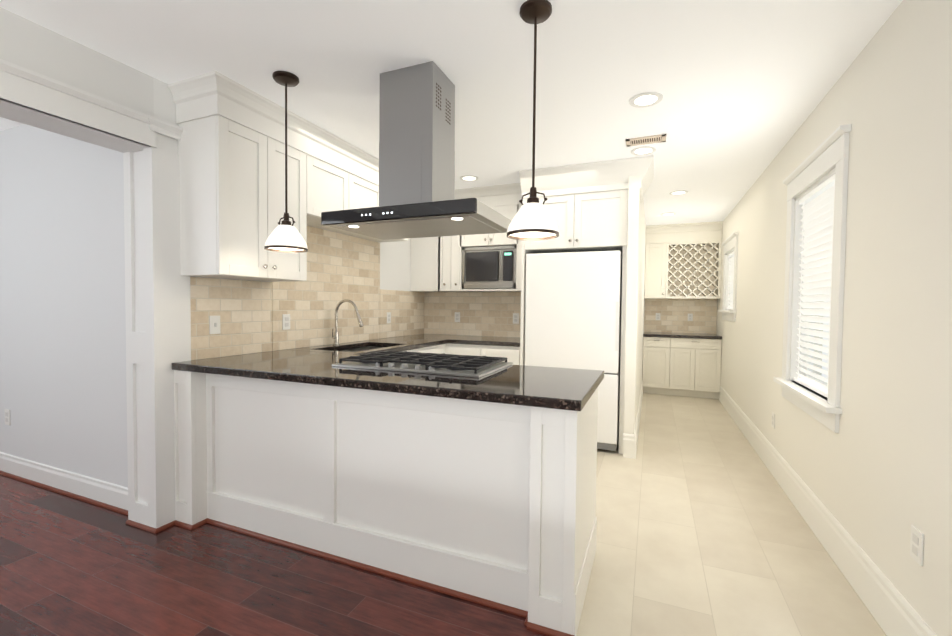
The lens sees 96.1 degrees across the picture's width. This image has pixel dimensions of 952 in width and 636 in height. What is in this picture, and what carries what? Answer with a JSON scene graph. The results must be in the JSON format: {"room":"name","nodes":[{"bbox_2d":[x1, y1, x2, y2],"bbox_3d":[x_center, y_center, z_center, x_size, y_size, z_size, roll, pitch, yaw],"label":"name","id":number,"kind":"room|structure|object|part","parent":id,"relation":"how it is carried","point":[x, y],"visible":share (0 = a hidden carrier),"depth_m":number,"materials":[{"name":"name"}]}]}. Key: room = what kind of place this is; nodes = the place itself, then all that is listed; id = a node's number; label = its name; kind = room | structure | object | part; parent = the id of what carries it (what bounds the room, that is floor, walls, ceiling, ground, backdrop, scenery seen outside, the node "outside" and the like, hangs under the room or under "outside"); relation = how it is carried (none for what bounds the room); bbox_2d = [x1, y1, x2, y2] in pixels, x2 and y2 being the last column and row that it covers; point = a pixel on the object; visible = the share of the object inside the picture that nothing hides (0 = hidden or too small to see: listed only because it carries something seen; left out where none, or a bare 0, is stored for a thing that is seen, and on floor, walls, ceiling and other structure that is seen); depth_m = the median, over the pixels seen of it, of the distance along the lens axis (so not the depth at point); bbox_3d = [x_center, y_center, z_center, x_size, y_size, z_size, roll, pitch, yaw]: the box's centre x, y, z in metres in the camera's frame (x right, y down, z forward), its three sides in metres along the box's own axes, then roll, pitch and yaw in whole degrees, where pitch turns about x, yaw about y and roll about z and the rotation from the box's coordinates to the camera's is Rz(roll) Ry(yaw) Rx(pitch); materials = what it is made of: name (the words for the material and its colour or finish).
{"room":"kitchen","nodes":[
{"label":"kitchen","id":0,"kind":"room"},
{"bbox_2d":[0,124,127,487],"bbox_3d":[-3.454,-0.102,3.199,3.315,2.480,0.160,1,2,22],"label":"wall","id":1,"kind":"structure","parent":0,"point":[63,392],"depth_m":2.80,"materials":[{"name":"white paint"}]},
{"bbox_2d":[5,409,10,424],"bbox_3d":[-3.409,0.721,3.110,0.070,0.114,0.008,1,2,22],"label":"outlet","id":2,"kind":"object","parent":1,"relation":"attached to","point":[7,417],"visible":1,"depth_m":3.10,"materials":[{"name":"white plastic"}]},
{"bbox_2d":[0,452,127,509],"bbox_3d":[-3.499,1.067,3.152,3.315,0.145,0.016,1,2,22],"label":"baseboard","id":3,"kind":"structure","parent":1,"relation":"attached to","point":[115,495],"depth_m":2.81,"materials":[{"name":"white wood"}]},
{"bbox_2d":[0,471,127,514],"bbox_3d":[-3.506,1.130,3.140,3.315,0.018,0.014,1,2,22],"label":"trim","id":4,"kind":"structure","parent":1,"relation":"attached to","point":[86,499],"depth_m":2.79,"materials":[{"name":"brown wood"}]},
{"bbox_2d":[123,115,190,528],"bbox_3d":[-1.820,0.051,2.443,0.288,2.250,0.236,1,2,22],"label":"pillar","id":5,"kind":"structure","parent":1,"relation":"attached to","point":[158,313],"depth_m":2.39,"materials":[{"name":"white paint"}]},
{"bbox_2d":[153,77,184,154],"bbox_3d":[-1.831,-0.065,2.475,0.238,2.480,0.180,1,2,22],"label":"wall","id":6,"kind":"structure","parent":1,"relation":"attached to","point":[164,107],"depth_m":2.37,"materials":[{"name":"white paint"}]},
{"bbox_2d":[0,7,153,152],"bbox_3d":[-2.644,-1.065,0.454,0.238,0.380,4.130,1,2,22],"label":"header beam","id":7,"kind":"structure","parent":0,"point":[31,46],"depth_m":2.01,"materials":[{"name":"white paint"}]},
{"bbox_2d":[0,59,156,147],"bbox_3d":[-2.512,-0.947,0.410,0.045,0.150,4.145,1,2,22],"label":"trim","id":8,"kind":"structure","parent":7,"relation":"attached to","point":[27,88],"depth_m":1.97,"materials":[{"name":"white wood"}]},
{"bbox_2d":[0,474,549,635],"bbox_3d":[-3.158,1.264,0.708,5.820,0.100,4.500,1,2,22],"label":"floor","id":9,"kind":"structure","parent":0,"point":[70,566],"depth_m":1.90,"materials":[{"name":"red wood"}]},
{"bbox_2d":[188,115,415,359],"bbox_3d":[-1.264,-0.099,3.847,0.238,2.480,2.790,1,2,22],"label":"wall","id":10,"kind":"structure","parent":0,"point":[395,261],"depth_m":4.49,"materials":[{"name":"white"}]},
{"bbox_2d":[176,111,311,281],"bbox_3d":[-1.426,-0.677,2.675,0.330,0.860,0.640,1,2,22],"label":"upper cabinet","id":11,"kind":"object","parent":10,"relation":"attached to","point":[232,193],"depth_m":2.44,"materials":[{"name":"white wood"}]},
{"bbox_2d":[190,226,425,359],"bbox_3d":[-1.147,-0.258,3.795,0.010,0.951,2.788,1,2,22],"label":"tile backsplash","id":12,"kind":"structure","parent":10,"relation":"attached to","point":[340,267],"depth_m":3.41,"materials":[{"name":"beige tile"}]},
{"bbox_2d":[209,316,219,333],"bbox_3d":[-1.614,0.042,2.647,0.016,0.114,0.070,1,2,22],"label":"outlet","id":13,"kind":"object","parent":12,"relation":"attached to","point":[214,324],"visible":1,"depth_m":2.64,"materials":[{"name":"white plastic"}]},
{"bbox_2d":[282,314,289,329],"bbox_3d":[-1.403,0.029,3.166,0.008,0.114,0.070,1,2,22],"label":"outlet","id":14,"kind":"object","parent":12,"relation":"attached to","point":[285,321],"visible":1,"depth_m":3.16,"materials":[{"name":"white plastic"}]},
{"bbox_2d":[387,312,390,322],"bbox_3d":[-0.895,-0.001,4.395,0.008,0.114,0.070,1,2,22],"label":"outlet","id":15,"kind":"object","parent":12,"relation":"attached to","point":[388,317],"visible":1,"depth_m":4.39,"materials":[{"name":"white plastic"}]},
{"bbox_2d":[312,155,378,238],"bbox_3d":[-1.124,-0.925,3.393,0.330,0.400,0.927,1,2,22],"label":"upper cabinet","id":16,"kind":"object","parent":10,"relation":"attached to","point":[333,188],"depth_m":3.22,"materials":[{"name":"white wood"}]},
{"bbox_2d":[367,238,407,242],"bbox_3d":[-0.896,-0.939,3.943,0.330,0.400,0.492,1,2,22],"label":"upper cabinet","id":17,"kind":"object","parent":10,"relation":"attached to","point":[376,240],"depth_m":4.09,"materials":[{"name":"white wood"}]},
{"bbox_2d":[172,334,459,376],"bbox_3d":[-0.876,0.688,3.646,0.660,0.923,2.895,1,2,22],"label":"countertop","id":18,"kind":"structure","parent":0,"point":[235,365],"depth_m":3.00,"materials":[{"name":"stone"}]},
{"bbox_2d":[332,299,362,344],"bbox_3d":[-1.061,0.037,3.501,0.302,0.380,0.100,1,2,22],"label":"faucet","id":19,"kind":"object","parent":18,"relation":"on","point":[335,337],"visible":1,"depth_m":3.54,"materials":[{"name":"silver metal"}]},
{"bbox_2d":[339,346,383,351],"bbox_3d":[-0.924,0.381,3.474,0.430,0.217,0.750,1,2,22],"label":"sink basin","id":20,"kind":"object","parent":18,"relation":"in","point":[350,348],"depth_m":3.73,"materials":[{"name":"silver metal"}]},
{"bbox_2d":[0,0,902,225],"bbox_3d":[-1.341,-1.368,3.084,7.255,0.100,10.400,1,2,22],"label":"ceiling","id":21,"kind":"structure","parent":0,"point":[743,87],"depth_m":2.14,"materials":[{"name":"white paint"}]},
{"bbox_2d":[264,71,307,252],"bbox_3d":[-1.023,-0.829,2.305,0.216,0.923,0.216,1,2,22],"label":"pendant light","id":22,"kind":"object","parent":21,"relation":"hanging from","point":[285,236],"visible":1,"depth_m":2.27,"materials":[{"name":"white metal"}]},
{"bbox_3d":[-1.027,-0.439,2.317,0.214,0.118,0.214,1,2,22],"label":"lamp shade","id":23,"kind":"part","parent":22,"relation":"part of","materials":[{"name":"white glass"}]},
{"bbox_2d":[321,61,510,239],"bbox_3d":[-0.306,-0.891,2.380,0.905,0.789,0.571,1,2,22],"label":"range hood","id":24,"kind":"object","parent":21,"relation":"hanging from","point":[416,150],"visible":1,"depth_m":2.20,"materials":[{"name":"silver metal"}]},
{"bbox_3d":[-0.414,-0.527,2.138,0.905,0.071,0.022,1,2,22],"label":"glass","id":25,"kind":"part","parent":24,"relation":"part of","materials":[{"name":"black"}]},
{"bbox_2d":[460,175,478,180],"bbox_3d":[-0.066,-1.329,4.073,0.184,0.007,0.184,1,2,22],"label":"recessed light","id":26,"kind":"object","parent":21,"relation":"in","point":[469,178],"visible":1,"depth_m":4.07,"materials":[{"name":"white"}]},
{"bbox_2d":[507,0,558,239],"bbox_3d":[0.240,-0.800,1.762,0.216,0.923,0.216,1,2,22],"label":"pendant light","id":27,"kind":"object","parent":21,"relation":"hanging from","point":[532,219],"visible":1,"depth_m":1.73,"materials":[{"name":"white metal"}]},
{"bbox_3d":[0.236,-0.410,1.774,0.214,0.118,0.214,1,2,22],"label":"lamp shade","id":28,"kind":"part","parent":27,"relation":"part of","materials":[{"name":"white glass"}]},
{"bbox_2d":[631,146,655,154],"bbox_3d":[1.298,-1.293,3.315,0.184,0.007,0.184,1,2,22],"label":"recessed light","id":29,"kind":"object","parent":21,"relation":"in","point":[646,150],"visible":1,"depth_m":3.30,"materials":[{"name":"white"}]},
{"bbox_2d":[629,92,662,107],"bbox_3d":[0.993,-1.272,2.499,0.184,0.007,0.184,1,2,22],"label":"recessed light","id":30,"kind":"object","parent":21,"relation":"in","point":[646,99],"visible":1,"depth_m":2.49,"materials":[{"name":"white"}]},
{"bbox_2d":[626,134,665,146],"bbox_3d":[1.232,-1.288,3.104,0.270,0.006,0.140,1,2,22],"label":"ceiling vent","id":31,"kind":"object","parent":21,"relation":"in","point":[662,139],"depth_m":3.10,"materials":[{"name":"beige metal"}]},
{"bbox_3d":[1.232,-1.290,3.104,0.210,0.001,0.080,1,2,22],"label":"dark air vent grille","id":32,"kind":"part","parent":31,"relation":"part of","materials":[{"name":"beige metal"}]},
{"bbox_2d":[660,213,675,215],"bbox_3d":[2.496,-1.346,5.556,0.184,0.007,0.184,1,2,22],"label":"recessed light","id":33,"kind":"object","parent":21,"relation":"in","point":[666,214],"visible":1,"depth_m":5.56,"materials":[{"name":"white"}]},
{"bbox_2d":[669,190,687,194],"bbox_3d":[2.140,-1.319,4.514,0.184,0.007,0.184,1,2,22],"label":"recessed light","id":34,"kind":"object","parent":21,"relation":"in","point":[680,192],"visible":1,"depth_m":4.50,"materials":[{"name":"white"}]},
{"bbox_2d":[446,189,626,336],"bbox_3d":[0.366,-0.109,4.763,2.550,2.480,0.150,1,2,22],"label":"wall","id":35,"kind":"structure","parent":0,"point":[559,195],"depth_m":4.39,"materials":[{"name":"white paint"}]},
{"bbox_2d":[410,235,473,291],"bbox_3d":[-0.384,-0.728,4.796,0.633,0.860,0.330,1,2,22],"label":"upper cabinet","id":36,"kind":"object","parent":35,"relation":"attached to","point":[436,264],"depth_m":4.64,"materials":[{"name":"white wood"}]},
{"bbox_2d":[426,292,520,336],"bbox_3d":[0.028,-0.046,4.818,1.348,0.491,0.009,1,2,22],"label":"tile backsplash","id":37,"kind":"structure","parent":35,"relation":"attached to","point":[481,313],"depth_m":4.83,"materials":[{"name":"beige tile"}]},
{"bbox_2d":[455,312,459,321],"bbox_3d":[-0.214,-0.009,4.909,0.070,0.114,0.008,1,2,22],"label":"outlet","id":38,"kind":"object","parent":37,"relation":"attached to","point":[457,316],"visible":1,"depth_m":4.91,"materials":[{"name":"white plastic"}]},
{"bbox_2d":[513,313,518,323],"bbox_3d":[0.432,0.005,4.642,0.070,0.114,0.008,1,2,22],"label":"outlet","id":39,"kind":"object","parent":37,"relation":"attached to","point":[515,318],"visible":1,"depth_m":4.64,"materials":[{"name":"white plastic"}]},
{"bbox_2d":[462,203,521,250],"bbox_3d":[0.192,-0.948,4.553,0.645,0.395,0.330,1,2,22],"label":"upper cabinet","id":40,"kind":"object","parent":35,"relation":"attached to","point":[493,239],"depth_m":4.36,"materials":[{"name":"white wood"}]},
{"bbox_2d":[462,245,516,288],"bbox_3d":[0.168,-0.526,4.516,0.601,0.435,0.279,1,2,22],"label":"built-in microwave","id":41,"kind":"object","parent":40,"relation":"in","point":[489,267],"visible":0.94,"depth_m":4.42,"materials":[{"name":"silver metal"}]},
{"bbox_3d":[0.131,-0.533,4.422,0.516,0.305,0.005,1,2,22],"label":"glass","id":42,"kind":"part","parent":41,"relation":"part of","materials":[{"name":"grey glass"}]},
{"bbox_2d":[519,155,653,453],"bbox_3d":[1.032,-0.080,4.003,1.117,2.478,0.743,1,2,22],"label":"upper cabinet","id":43,"kind":"object","parent":35,"relation":"attached to","point":[588,221],"visible":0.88,"depth_m":3.71,"materials":[{"name":"white wood"}]},
{"bbox_2d":[623,175,645,433],"bbox_3d":[1.960,-0.105,5.170,0.085,2.480,3.480,1,2,22],"label":"wall","id":44,"kind":"structure","parent":0,"point":[635,284],"depth_m":3.58,"materials":[{"name":"white paint"}]},
{"bbox_2d":[623,380,642,458],"bbox_3d":[1.837,1.042,4.914,0.101,0.200,2.900,1,2,22],"label":"baseboard","id":45,"kind":"structure","parent":44,"relation":"attached to","point":[630,441],"depth_m":3.59,"materials":[{"name":"white wood"}]},
{"bbox_2d":[576,393,886,635],"bbox_3d":[0.118,1.243,2.545,4.040,0.100,10.400,1,2,22],"label":"floor","id":46,"kind":"structure","parent":0,"point":[703,528],"depth_m":2.26,"materials":[{"name":"beige tile"}]},
{"bbox_2d":[198,372,333,559],"bbox_3d":[-1.022,0.739,2.571,0.940,0.884,0.600,1,2,22],"label":"peninsula panel","id":47,"kind":"object","parent":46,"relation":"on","point":[268,445],"depth_m":2.29,"materials":[{"name":"white wood"}]},
{"bbox_3d":[-0.796,1.189,2.054,2.525,0.018,0.204,1,2,22],"label":"shoe mould","id":48,"kind":"part","parent":47,"relation":"part of","materials":[{"name":"brown wood"}]},
{"bbox_2d":[248,350,603,410],"bbox_3d":[-0.218,0.294,2.227,1.622,0.038,0.797,1,2,22],"label":"countertop","id":49,"kind":"structure","parent":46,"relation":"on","point":[515,383],"depth_m":1.94,"materials":[{"name":"stone"}]},
{"bbox_2d":[332,351,512,377],"bbox_3d":[-0.286,0.244,2.417,0.870,0.044,0.530,1,2,22],"label":"cooktop","id":50,"kind":"object","parent":49,"relation":"in","point":[448,364],"visible":1,"depth_m":2.29,"materials":[{"name":"silver metal"}]},
{"bbox_3d":[-0.287,0.260,2.418,0.870,0.013,0.530,1,2,22],"label":"plate","id":51,"kind":"part","parent":50,"relation":"part of","materials":[{"name":"silver metal"}]},
{"bbox_2d":[334,386,565,621],"bbox_3d":[-0.154,0.758,2.213,1.078,0.884,0.600,1,2,22],"label":"peninsula panel","id":52,"kind":"object","parent":46,"relation":"on","point":[491,504],"depth_m":1.88,"materials":[{"name":"white wood"}]},
{"bbox_2d":[452,335,519,361],"bbox_3d":[0.192,0.676,4.427,0.716,0.923,0.635,1,2,22],"label":"base cabinet","id":53,"kind":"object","parent":46,"relation":"on","point":[490,346],"depth_m":4.15,"materials":[{"name":"wood"}]},
{"bbox_2d":[525,250,622,450],"bbox_3d":[0.950,0.284,4.079,0.827,1.745,0.626,1,2,22],"label":"refrigerator","id":54,"kind":"object","parent":46,"relation":"on","point":[573,304],"visible":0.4,"depth_m":3.75,"materials":[{"name":"white metal"}]},
{"bbox_2d":[642,299,721,398],"bbox_3d":[3.002,0.413,6.294,1.001,1.400,0.628,1,2,22],"label":"pantry cabinets","id":55,"kind":"object","parent":46,"relation":"on","point":[684,359],"visible":0.98,"depth_m":6.14,"materials":[{"name":"white wood"}]},
{"bbox_2d":[656,313,660,319],"bbox_3d":[2.841,-0.020,6.674,0.070,0.114,0.008,1,2,22],"label":"outlet","id":56,"kind":"object","parent":55,"relation":"attached to","point":[658,316],"visible":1,"depth_m":6.67,"materials":[{"name":"white plastic"}]},
{"bbox_2d":[643,332,721,338],"bbox_3d":[3.006,0.253,6.294,1.001,0.040,0.618,1,2,22],"label":"countertop","id":57,"kind":"structure","parent":55,"relation":"on","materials":[{"name":"stone"}]},
{"bbox_2d":[688,314,692,320],"bbox_3d":[3.257,-0.011,6.502,0.070,0.114,0.008,1,2,22],"label":"outlet","id":58,"kind":"object","parent":55,"relation":"attached to","point":[690,317],"visible":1,"depth_m":6.50,"materials":[{"name":"white plastic"}]},
{"bbox_2d":[716,0,951,635],"bbox_3d":[1.803,-0.009,1.817,0.180,2.480,10.400,1,2,22],"label":"wall","id":59,"kind":"structure","parent":0,"point":[875,474],"depth_m":1.77,"materials":[{"name":"white paint"}]},
{"bbox_2d":[718,232,738,321],"bbox_3d":[3.198,-0.479,5.298,0.210,1.025,0.980,1,2,22],"label":"window","id":60,"kind":"structure","parent":59,"relation":"in","point":[729,243],"depth_m":5.35,"materials":[{"name":"white wood"}]},
{"bbox_2d":[727,251,733,309],"bbox_3d":[3.202,-0.459,5.297,0.056,0.715,0.680,1,2,22],"label":"window blinds","id":61,"kind":"object","parent":60,"relation":"attached to","point":[731,269],"visible":0.52,"depth_m":5.48,"materials":[{"name":"white plastic"}]},
{"bbox_2d":[772,412,774,428],"bbox_3d":[2.300,0.793,3.309,0.008,0.114,0.070,1,2,22],"label":"outlet","id":62,"kind":"object","parent":59,"relation":"attached to","point":[773,420],"visible":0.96,"depth_m":3.29,"materials":[{"name":"white plastic"}]},
{"bbox_2d":[773,124,850,432],"bbox_3d":[2.065,-0.196,2.570,0.210,1.535,1.020,1,2,22],"label":"window","id":63,"kind":"structure","parent":59,"relation":"in","point":[828,154],"depth_m":2.44,"materials":[{"name":"white wood"}]},
{"bbox_2d":[794,174,834,397],"bbox_3d":[2.069,-0.176,2.569,0.056,1.225,0.720,1,2,22],"label":"window blinds","id":64,"kind":"object","parent":63,"relation":"attached to","point":[817,228],"visible":0.6,"depth_m":2.62,"materials":[{"name":"white plastic"}]},
{"bbox_2d":[719,386,936,635],"bbox_3d":[1.567,1.136,1.564,0.016,0.200,9.300,1,2,22],"label":"baseboard","id":65,"kind":"structure","parent":59,"relation":"attached to","point":[891,609],"depth_m":2.07,"materials":[{"name":"white wood"}]},
{"bbox_2d":[910,525,923,565],"bbox_3d":[1.557,0.803,1.512,0.008,0.114,0.070,1,2,22],"label":"outlet","id":66,"kind":"object","parent":59,"relation":"attached to","point":[916,544],"visible":1,"depth_m":1.50,"materials":[{"name":"white plastic"}]},
{"bbox_3d":[3.065,-0.138,6.677,1.205,2.480,0.150,1,2,22],"label":"wall","id":67,"kind":"structure","parent":0,"visible":0},
{"bbox_2d":[644,299,716,333],"bbox_3d":[3.125,-0.034,6.566,1.001,0.519,0.010,1,2,22],"label":"backsplash","id":68,"kind":"structure","parent":67,"relation":"attached to","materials":[{"name":"beige tile"}]},
{"bbox_2d":[644,221,722,298],"bbox_3d":[3.059,-0.828,6.364,1.001,1.078,0.398,1,2,22],"label":"wall cabinet","id":69,"kind":"object","parent":67,"relation":"attached to","point":[681,262],"visible":1,"depth_m":6.32,"materials":[{"name":"white wood"}]},
{"label":"outside","id":70,"kind":"structure","parent":0,"visible":0},
{"bbox_2d":[822,301,829,377],"bbox_3d":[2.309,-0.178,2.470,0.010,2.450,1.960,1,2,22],"label":"window","id":71,"kind":"structure","parent":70,"point":[823,367],"depth_m":3.15,"materials":[{"name":"white"}]}
]}

